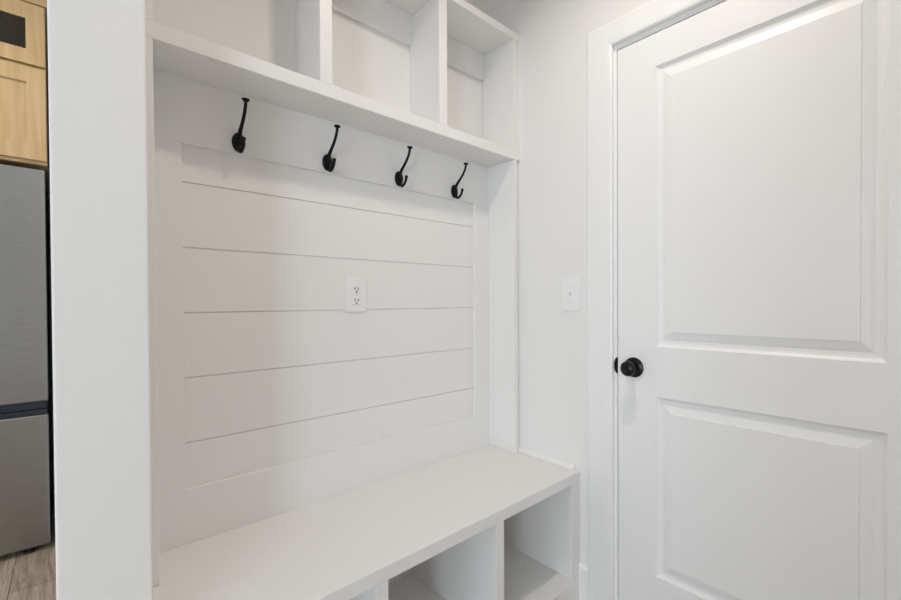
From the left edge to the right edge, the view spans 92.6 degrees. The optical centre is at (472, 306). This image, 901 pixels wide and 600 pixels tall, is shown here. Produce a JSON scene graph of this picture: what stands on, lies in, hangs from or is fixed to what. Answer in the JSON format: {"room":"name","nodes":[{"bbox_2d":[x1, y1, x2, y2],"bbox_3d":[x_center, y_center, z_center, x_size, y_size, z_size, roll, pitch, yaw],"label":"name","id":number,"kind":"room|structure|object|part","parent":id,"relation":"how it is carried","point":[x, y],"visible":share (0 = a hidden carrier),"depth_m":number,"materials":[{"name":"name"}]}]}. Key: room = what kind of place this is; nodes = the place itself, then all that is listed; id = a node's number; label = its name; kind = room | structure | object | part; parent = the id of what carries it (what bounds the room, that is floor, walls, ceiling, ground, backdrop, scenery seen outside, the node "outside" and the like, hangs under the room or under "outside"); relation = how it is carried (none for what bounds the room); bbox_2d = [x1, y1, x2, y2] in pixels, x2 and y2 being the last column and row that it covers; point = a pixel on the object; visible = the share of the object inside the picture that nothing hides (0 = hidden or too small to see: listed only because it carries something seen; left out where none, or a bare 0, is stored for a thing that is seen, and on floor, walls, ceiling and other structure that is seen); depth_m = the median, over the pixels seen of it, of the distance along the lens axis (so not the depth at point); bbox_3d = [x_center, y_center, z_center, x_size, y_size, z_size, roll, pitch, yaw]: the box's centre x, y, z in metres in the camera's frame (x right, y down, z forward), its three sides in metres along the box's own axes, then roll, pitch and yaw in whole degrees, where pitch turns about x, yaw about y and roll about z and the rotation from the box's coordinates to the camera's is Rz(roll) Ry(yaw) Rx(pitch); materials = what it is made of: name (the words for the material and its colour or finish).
{"room":"mudroom","nodes":[
{"label":"mudroom","id":0,"kind":"room"},
{"bbox_2d":[0,494,55,599],"bbox_3d":[-1.504,1.212,-0.386,5.850,0.100,5.950,-1,1,-43],"label":"floor","id":1,"kind":"structure","parent":0,"point":[32,576],"depth_m":1.84,"materials":[{"name":"wood"}]},
{"bbox_2d":[0,164,53,555],"bbox_3d":[-2.558,0.255,1.959,0.905,1.774,0.700,-1,1,-43],"label":"refrigerator","id":2,"kind":"object","parent":1,"relation":"on","point":[26,414],"visible":1,"depth_m":1.96,"materials":[{"name":"grey metal"}]},
{"bbox_3d":[-2.173,-0.094,1.874,0.450,1.077,0.052,-1,1,-43],"label":"door","id":3,"kind":"part","parent":2,"relation":"part of","materials":[{"name":"metal"}]},
{"bbox_3d":[-2.334,0.814,1.728,0.905,0.608,0.052,-1,1,-43],"label":"freezer drawer","id":4,"kind":"part","parent":2,"relation":"part of","materials":[{"name":"metal"}]},
{"bbox_2d":[153,445,579,599],"bbox_3d":[-0.227,0.882,1.358,1.288,0.509,0.481,-1,1,-43],"label":"bench","id":5,"kind":"object","parent":1,"relation":"on","point":[489,522],"visible":0.88,"depth_m":1.32,"materials":[{"name":"white paint"}]},
{"bbox_2d":[146,36,159,586],"bbox_3d":[-0.789,0.016,1.027,0.033,1.234,0.189,-1,1,-43],"label":"panel","id":6,"kind":"object","parent":5,"relation":"on","point":[149,41],"visible":0.26,"depth_m":0.96,"materials":[{"name":"white paint"}]},
{"bbox_3d":[-0.384,0.900,1.526,1.288,0.472,0.021,-1,1,-43],"label":"panel","id":7,"kind":"part","parent":5,"relation":"part of","materials":[{"name":"white paint"}]},
{"bbox_2d":[488,159,518,453],"bbox_3d":[0.126,0.003,1.883,0.037,1.234,0.189,-1,1,-43],"label":"panel","id":8,"kind":"object","parent":5,"relation":"on","point":[502,178],"visible":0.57,"depth_m":1.85,"materials":[{"name":"white paint"}]},
{"bbox_3d":[0.231,0.839,1.772,0.054,0.362,0.459,-1,1,-43],"label":"panel","id":9,"kind":"part","parent":5,"relation":"part of","materials":[{"name":"white paint"}]},
{"bbox_2d":[518,446,575,469],"bbox_3d":[0.290,0.610,1.732,0.017,0.020,0.280,-1,1,-43],"label":"trim","id":10,"kind":"structure","parent":5,"relation":"on","point":[534,454],"depth_m":1.72,"materials":[{"name":"white paint"}]},
{"bbox_2d":[48,195,54,494],"bbox_3d":[-4.046,-0.212,1.234,4.177,2.740,0.100,-1,1,-43],"label":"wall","id":11,"kind":"structure","parent":0,"point":[48,195],"depth_m":2.58,"materials":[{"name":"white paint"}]},
{"bbox_2d":[0,59,49,194],"bbox_3d":[-2.593,-0.879,1.980,0.920,0.443,0.787,-1,1,-43],"label":"upper cabinet","id":12,"kind":"object","parent":11,"relation":"attached to","point":[24,99],"visible":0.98,"depth_m":1.97,"materials":[{"name":"brown wood"}]},
{"bbox_3d":[-2.166,-0.883,1.859,0.334,0.279,0.007,-1,1,-43],"label":"door panel","id":13,"kind":"part","parent":12,"relation":"part of","materials":[{"name":"brown wood"}]},
{"bbox_2d":[0,0,48,96],"bbox_3d":[-2.571,-1.292,1.964,0.940,0.382,0.837,-1,1,-43],"label":"display cabinet","id":14,"kind":"object","parent":12,"relation":"on","point":[23,29],"visible":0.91,"depth_m":1.96,"materials":[{"name":"brown wood"}]},
{"bbox_3d":[-2.166,-1.243,1.854,0.334,0.138,0.004,-1,1,-43],"label":"glass pane","id":15,"kind":"part","parent":14,"relation":"part of","materials":[{"name":"grey glass"}]},
{"bbox_3d":[-2.165,-1.246,1.853,0.458,0.276,0.020,-1,1,-43],"label":"door","id":16,"kind":"part","parent":14,"relation":"part of","materials":[{"name":"brown wood"}]},
{"bbox_3d":[-2.311,-1.433,1.683,0.940,0.095,0.072,-1,1,-43],"label":"crown moulding","id":17,"kind":"part","parent":14,"relation":"part of","materials":[{"name":"brown wood"}]},
{"bbox_2d":[47,0,152,599],"bbox_3d":[-1.546,-0.230,1.712,0.131,2.740,2.615,-1,1,-43],"label":"wall","id":18,"kind":"structure","parent":0,"point":[97,48],"depth_m":0.76,"materials":[{"name":"white paint"}]},
{"bbox_2d":[152,0,487,137],"bbox_3d":[-0.438,-0.234,1.567,1.289,2.740,0.120,-1,1,-43],"label":"wall","id":19,"kind":"structure","parent":0,"point":[367,62],"depth_m":1.46,"materials":[{"name":"white paint"}]},
{"bbox_2d":[153,69,488,552],"bbox_3d":[-0.385,0.009,1.511,1.217,1.234,0.035,-1,1,-43],"label":"panel","id":20,"kind":"object","parent":19,"relation":"attached to","point":[274,398],"visible":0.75,"depth_m":1.35,"materials":[{"name":"white paint"}]},
{"bbox_2d":[232,97,249,152],"bbox_3d":[-0.638,-0.497,1.192,0.035,0.136,0.085,-1,1,-43],"label":"coat hook","id":21,"kind":"object","parent":20,"relation":"attached to","point":[238,140],"visible":1,"depth_m":1.20,"materials":[{"name":"black metal"}]},
{"bbox_3d":[-0.381,-0.522,1.498,1.217,0.172,0.016,-1,1,-43],"label":"rail","id":22,"kind":"part","parent":20,"relation":"part of","materials":[{"name":"white paint"}]},
{"bbox_3d":[-0.376,0.554,1.509,1.217,0.144,0.016,-1,1,-43],"label":"rail","id":23,"kind":"part","parent":20,"relation":"part of","materials":[{"name":"white paint"}]},
{"bbox_3d":[-0.390,0.029,1.517,1.178,1.185,0.019,-1,1,-43],"label":"board panel","id":24,"kind":"part","parent":20,"relation":"part of","materials":[{"name":"white paint"}]},
{"bbox_2d":[322,125,340,171],"bbox_3d":[-0.446,-0.500,1.372,0.035,0.136,0.085,-1,1,-43],"label":"coat hook","id":25,"kind":"object","parent":20,"relation":"attached to","point":[328,163],"visible":1,"depth_m":1.38,"materials":[{"name":"black metal"}]},
{"bbox_2d":[345,278,366,311],"bbox_3d":[-0.402,-0.039,1.487,0.079,0.117,0.008,-1,1,-43],"label":"wall outlet","id":26,"kind":"object","parent":20,"relation":"attached to","point":[355,288],"visible":1,"depth_m":1.48,"materials":[{"name":"white plastic"}]},
{"bbox_2d":[352,296,360,304],"bbox_3d":[-0.401,-0.019,1.485,0.033,0.029,0.003,-1,1,-43],"label":"receptacle","id":27,"kind":"object","parent":26,"relation":"attached to","point":[356,300],"depth_m":1.48,"materials":[{"name":"grey plastic"}]},
{"bbox_2d":[352,285,360,293],"bbox_3d":[-0.401,-0.058,1.485,0.033,0.029,0.003,-1,1,-43],"label":"receptacle","id":28,"kind":"object","parent":26,"relation":"attached to","point":[356,289],"depth_m":1.48,"materials":[{"name":"grey plastic"}]},
{"bbox_2d":[395,146,412,186],"bbox_3d":[-0.245,-0.503,1.559,0.035,0.136,0.085,-1,1,-43],"label":"coat hook","id":29,"kind":"object","parent":20,"relation":"attached to","point":[398,176],"visible":1,"depth_m":1.57,"materials":[{"name":"black metal"}]},
{"bbox_2d":[451,163,467,198],"bbox_3d":[-0.048,-0.506,1.743,0.035,0.136,0.085,-1,1,-43],"label":"coat hook","id":30,"kind":"object","parent":20,"relation":"attached to","point":[454,190],"visible":1,"depth_m":1.75,"materials":[{"name":"black metal"}]},
{"bbox_2d":[145,0,519,167],"bbox_3d":[-0.336,-0.873,1.447,1.288,0.530,0.188,-1,1,-43],"label":"cubby shelf","id":31,"kind":"object","parent":19,"relation":"attached to","point":[457,34],"visible":0.91,"depth_m":1.53,"materials":[{"name":"white paint"}]},
{"bbox_3d":[-0.794,-0.871,1.018,0.033,0.463,0.188,-1,1,-43],"label":"panel","id":32,"kind":"part","parent":31,"relation":"part of","materials":[{"name":"white paint"}]},
{"bbox_3d":[-0.337,-1.124,1.444,1.288,0.029,0.188,-1,1,-43],"label":"panel","id":33,"kind":"part","parent":31,"relation":"part of","materials":[{"name":"white paint"}]},
{"bbox_3d":[0.121,-0.885,1.874,0.037,0.463,0.188,-1,1,-43],"label":"panel","id":34,"kind":"part","parent":31,"relation":"part of","materials":[{"name":"white paint"}]},
{"bbox_2d":[487,0,707,565],"bbox_3d":[1.278,-0.234,0.762,0.120,2.740,3.640,-1,1,-43],"label":"wall","id":35,"kind":"structure","parent":0,"point":[552,165],"depth_m":1.70,"materials":[{"name":"white paint"}]},
{"bbox_2d":[562,277,579,310],"bbox_3d":[0.371,-0.045,1.635,0.016,0.126,0.077,-1,1,-43],"label":"light switch","id":36,"kind":"object","parent":35,"relation":"attached to","point":[570,287],"visible":1,"depth_m":1.64,"materials":[{"name":"white plastic"}]},
{"bbox_2d":[579,562,587,599],"bbox_3d":[0.916,1.052,1.060,0.028,0.165,1.519,-1,1,-43],"label":"baseboard","id":37,"kind":"structure","parent":35,"relation":"attached to","point":[583,569],"depth_m":1.60,"materials":[{"name":"white paint"}]},
{"bbox_2d":[587,0,726,599],"bbox_3d":[0.821,0.075,1.243,0.138,2.116,1.030,-1,1,-43],"label":"door frame","id":38,"kind":"structure","parent":35,"relation":"attached to","point":[602,56],"depth_m":1.52,"materials":[{"name":"white paint"}]},
{"bbox_3d":[0.504,0.207,1.511,0.005,0.056,0.011,-1,1,-43],"label":"strike plate","id":39,"kind":"part","parent":38,"relation":"part of","materials":[{"name":"black metal"}]},
{"bbox_2d":[618,0,900,599],"bbox_3d":[0.777,0.118,1.202,0.092,2.007,0.808,-1,1,-43],"label":"door","id":40,"kind":"structure","parent":35,"relation":"in","point":[759,141],"depth_m":1.19,"materials":[{"name":"white paint"}]},
{"bbox_3d":[0.525,0.208,1.440,0.048,0.051,0.051,-1,1,-43],"label":"knob","id":41,"kind":"part","parent":40,"relation":"part of","materials":[{"name":"black metal"}]}
]}

